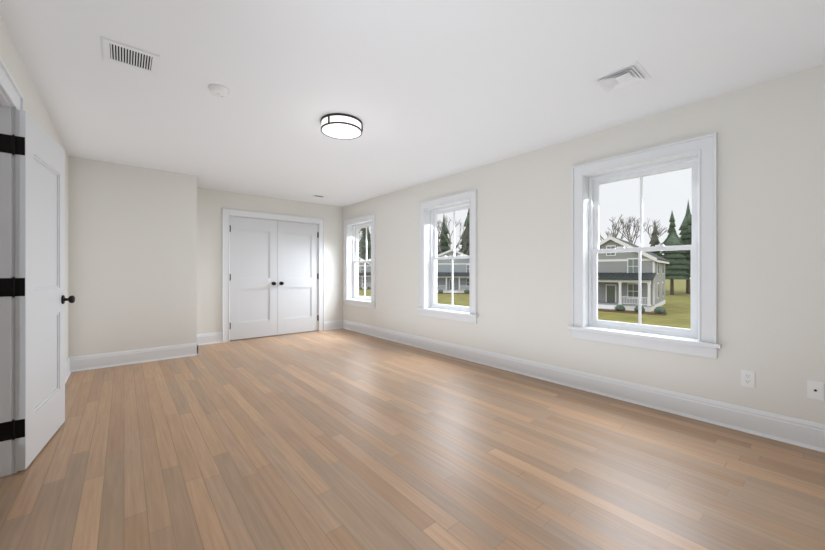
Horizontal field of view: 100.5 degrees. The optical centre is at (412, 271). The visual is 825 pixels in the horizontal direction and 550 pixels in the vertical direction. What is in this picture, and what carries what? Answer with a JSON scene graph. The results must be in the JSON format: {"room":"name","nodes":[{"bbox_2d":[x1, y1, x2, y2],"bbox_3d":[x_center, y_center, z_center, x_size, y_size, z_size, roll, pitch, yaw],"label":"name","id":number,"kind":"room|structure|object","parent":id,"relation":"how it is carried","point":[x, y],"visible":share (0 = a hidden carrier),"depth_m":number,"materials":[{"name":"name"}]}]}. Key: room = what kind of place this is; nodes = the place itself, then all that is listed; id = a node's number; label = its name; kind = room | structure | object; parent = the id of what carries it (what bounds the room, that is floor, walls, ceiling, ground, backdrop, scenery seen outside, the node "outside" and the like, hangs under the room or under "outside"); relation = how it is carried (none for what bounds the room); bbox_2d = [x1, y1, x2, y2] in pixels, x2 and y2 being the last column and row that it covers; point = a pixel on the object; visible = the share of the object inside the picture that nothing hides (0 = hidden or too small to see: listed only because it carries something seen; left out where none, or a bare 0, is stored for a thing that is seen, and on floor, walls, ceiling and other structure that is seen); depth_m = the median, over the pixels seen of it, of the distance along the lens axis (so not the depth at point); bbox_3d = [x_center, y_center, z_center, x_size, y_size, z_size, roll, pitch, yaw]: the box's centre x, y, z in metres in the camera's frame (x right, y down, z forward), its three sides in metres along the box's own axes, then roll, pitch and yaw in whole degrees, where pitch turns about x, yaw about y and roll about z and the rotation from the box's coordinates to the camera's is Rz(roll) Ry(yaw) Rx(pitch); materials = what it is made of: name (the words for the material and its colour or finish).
{"room":"empty bedroom","nodes":[
{"label":"empty bedroom","id":0,"kind":"room"},
{"bbox_2d":[0,14,67,361],"bbox_3d":[-1.937,-0.090,1.448,0.140,2.440,6.230,0,0,-40],"label":"wall","id":1,"kind":"structure","parent":0,"point":[34,106],"depth_m":2.33,"materials":[{"name":"white paint"}]},
{"bbox_2d":[0,57,23,476],"bbox_3d":[-2.042,0.051,1.573,0.200,2.157,0.992,0,0,-40],"label":"door frame","id":2,"kind":"structure","parent":1,"relation":"attached to","point":[11,98],"depth_m":1.90,"materials":[{"name":"white paint"}]},
{"bbox_2d":[0,109,74,471],"bbox_3d":[-2.415,0.104,2.246,0.244,2.028,0.764,0,0,-40],"label":"entry door","id":3,"kind":"structure","parent":1,"relation":"in","point":[35,287],"depth_m":2.11,"materials":[{"name":"white paint"}]},
{"bbox_2d":[65,357,72,382],"bbox_3d":[-3.087,1.046,2.944,0.026,0.168,2.460,0,0,-40],"label":"baseboard","id":4,"kind":"structure","parent":1,"relation":"attached to","point":[69,362],"depth_m":3.76,"materials":[{"name":"white paint"}]},
{"bbox_2d":[68,156,196,356],"bbox_3d":[-3.741,-0.090,4.556,1.380,2.440,0.850,0,0,-40],"label":"wall","id":5,"kind":"structure","parent":0,"point":[132,257],"depth_m":4.22,"materials":[{"name":"white paint"}]},
{"bbox_2d":[73,340,200,371],"bbox_3d":[-3.384,1.046,4.284,1.236,0.168,0.026,0,0,-40],"label":"baseboard","id":6,"kind":"structure","parent":5,"relation":"attached to","point":[102,360],"depth_m":4.23,"materials":[{"name":"white paint"}]},
{"bbox_2d":[197,187,342,333],"bbox_3d":[-2.446,-0.090,6.123,2.620,2.440,0.120,0,0,-40],"label":"wall","id":7,"kind":"structure","parent":0,"point":[211,203],"depth_m":5.57,"materials":[{"name":"white paint"}]},
{"bbox_2d":[197,332,221,344],"bbox_3d":[-3.208,1.046,5.387,0.406,0.168,0.026,0,0,-40],"label":"baseboard","id":8,"kind":"structure","parent":7,"relation":"attached to","point":[207,338],"depth_m":5.41,"materials":[{"name":"white paint"}]},
{"bbox_2d":[230,216,276,339],"bbox_3d":[-2.688,0.104,5.828,0.779,2.028,0.101,0,0,-40],"label":"closet door","id":9,"kind":"structure","parent":7,"relation":"in","point":[253,278],"depth_m":5.84,"materials":[{"name":"white paint"}]},
{"bbox_2d":[222,208,323,341],"bbox_3d":[-2.425,0.051,6.121,1.754,2.157,0.150,0,0,-40],"label":"trim","id":10,"kind":"structure","parent":7,"relation":"attached to","point":[228,213],"depth_m":5.71,"materials":[{"name":"white paint"}]},
{"bbox_2d":[277,221,318,334],"bbox_3d":[-2.091,0.104,6.331,0.779,2.028,0.101,0,0,-40],"label":"closet door","id":11,"kind":"structure","parent":7,"relation":"in","point":[297,277],"depth_m":6.33,"materials":[{"name":"white paint"}]},
{"bbox_2d":[324,320,340,329],"bbox_3d":[-1.578,1.046,6.757,0.376,0.168,0.026,0,0,-40],"label":"baseboard","id":12,"kind":"structure","parent":7,"relation":"attached to","point":[328,325],"depth_m":6.76,"materials":[{"name":"white paint"}]},
{"bbox_2d":[0,328,824,549],"bbox_3d":[-1.467,1.190,2.909,5.700,0.120,7.860,0,0,-40],"label":"floor","id":13,"kind":"structure","parent":0,"point":[339,439],"depth_m":2.00,"materials":[{"name":"brown wood"}]},
{"bbox_2d":[0,0,824,206],"bbox_3d":[-1.467,-1.370,2.909,5.700,0.120,7.860,0,0,-40],"label":"ceiling","id":14,"kind":"structure","parent":0,"point":[424,91],"depth_m":2.27,"materials":[{"name":"white paint"}]},
{"bbox_2d":[101,36,159,74],"bbox_3d":[-1.711,-1.306,2.089,0.268,0.008,0.258,0,0,-40],"label":"ceiling vent","id":15,"kind":"object","parent":14,"relation":"in","point":[128,55],"visible":1,"depth_m":2.08,"materials":[{"name":"white metal"}]},
{"bbox_2d":[208,84,228,96],"bbox_3d":[-1.385,-1.290,2.454,0.132,0.041,0.132,0,0,-40],"label":"smoke detector","id":16,"kind":"object","parent":14,"relation":"attached to","point":[218,90],"visible":1,"depth_m":2.42,"materials":[{"name":"white plastic"}]},
{"bbox_2d":[320,113,362,139],"bbox_3d":[-0.621,-1.258,3.006,0.360,0.104,0.361,0,0,-40],"label":"ceiling light fixture","id":17,"kind":"object","parent":14,"relation":"attached to","point":[341,126],"visible":1,"depth_m":2.92,"materials":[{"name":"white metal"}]},
{"bbox_2d":[591,61,650,93],"bbox_3d":[1.407,-1.297,2.320,0.274,0.026,0.274,0,0,-40],"label":"ceiling vent","id":18,"kind":"object","parent":14,"relation":"attached to","point":[623,76],"visible":1,"depth_m":2.29,"materials":[{"name":"white metal"}]},
{"bbox_2d":[343,64,824,424],"bbox_3d":[0.630,-0.090,4.673,0.220,2.440,7.860,0,0,-40],"label":"wall","id":19,"kind":"structure","parent":0,"point":[771,234],"depth_m":2.67,"materials":[{"name":"white paint"}]},
{"bbox_2d":[342,213,375,308],"bbox_3d":[-0.913,-0.193,6.511,0.335,1.676,1.122,0,0,-40],"label":"window","id":20,"kind":"structure","parent":19,"relation":"in","point":[356,260],"depth_m":6.76,"materials":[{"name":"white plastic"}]},
{"bbox_2d":[417,189,478,323],"bbox_3d":[0.548,-0.193,4.774,0.335,1.676,1.122,0,0,-40],"label":"window","id":21,"kind":"structure","parent":19,"relation":"in","point":[434,258],"depth_m":4.85,"materials":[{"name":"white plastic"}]},
{"bbox_2d":[341,320,824,452],"bbox_3d":[0.781,1.046,4.303,0.026,0.168,6.820,0,0,-40],"label":"baseboard","id":22,"kind":"structure","parent":19,"relation":"attached to","point":[798,432],"depth_m":2.91,"materials":[{"name":"white paint"}]},
{"bbox_2d":[568,133,721,358],"bbox_3d":[2.010,-0.193,3.036,0.335,1.676,1.122,0,0,-40],"label":"window","id":23,"kind":"structure","parent":19,"relation":"in","point":[595,182],"depth_m":2.91,"materials":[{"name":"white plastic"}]},
{"bbox_2d":[741,370,754,387],"bbox_3d":[2.371,0.755,2.425,0.008,0.115,0.070,0,0,-40],"label":"duplex electrical outlet","id":24,"kind":"object","parent":19,"relation":"attached to","point":[747,378],"visible":1,"depth_m":2.42,"materials":[{"name":"white plastic"}]},
{"bbox_2d":[807,380,823,400],"bbox_3d":[2.567,0.755,2.186,0.016,0.115,0.070,0,0,-40],"label":"outlet","id":25,"kind":"object","parent":19,"relation":"attached to","point":[815,389],"visible":1,"depth_m":2.19,"materials":[{"name":"white plastic"}]},
{"label":"outside","id":26,"kind":"structure","parent":0,"visible":0},
{"bbox_2d":[359,279,690,328],"bbox_3d":[33.469,4.130,100.024,340.000,0.001,410.000,0,0,-40],"label":"lawn","id":27,"kind":"structure","parent":26,"point":[679,312],"depth_m":37.78,"materials":[{"name":"green plant"}]},
{"bbox_2d":[359,257,370,289],"bbox_3d":[-15.445,-0.280,87.535,13.005,8.820,15.550,0,0,-10],"label":"house","id":28,"kind":"structure","parent":27,"relation":"on","point":[368,275],"depth_m":85.34,"materials":[{"name":"grey"}]},
{"bbox_2d":[437,249,469,293],"bbox_3d":[8.148,-0.280,72.574,16.000,8.820,15.550,0,0,2],"label":"house","id":29,"kind":"structure","parent":27,"relation":"on","point":[464,276],"depth_m":69.92,"materials":[{"name":"grey"}]},
{"bbox_2d":[359,200,691,294],"bbox_3d":[24.450,-10.186,92.454,54.336,28.664,110.565,0,0,-40],"label":"trees","id":30,"kind":"object","parent":27,"relation":"on","point":[681,264],"depth_m":64.94,"materials":[{"name":"green plant"}]},
{"bbox_2d":[598,236,668,315],"bbox_3d":[25.036,-0.030,42.102,11.200,8.320,16.050,0,0,42],"label":"house","id":31,"kind":"structure","parent":27,"relation":"on","point":[655,274],"depth_m":38.70,"materials":[{"name":"grey"}]}
]}

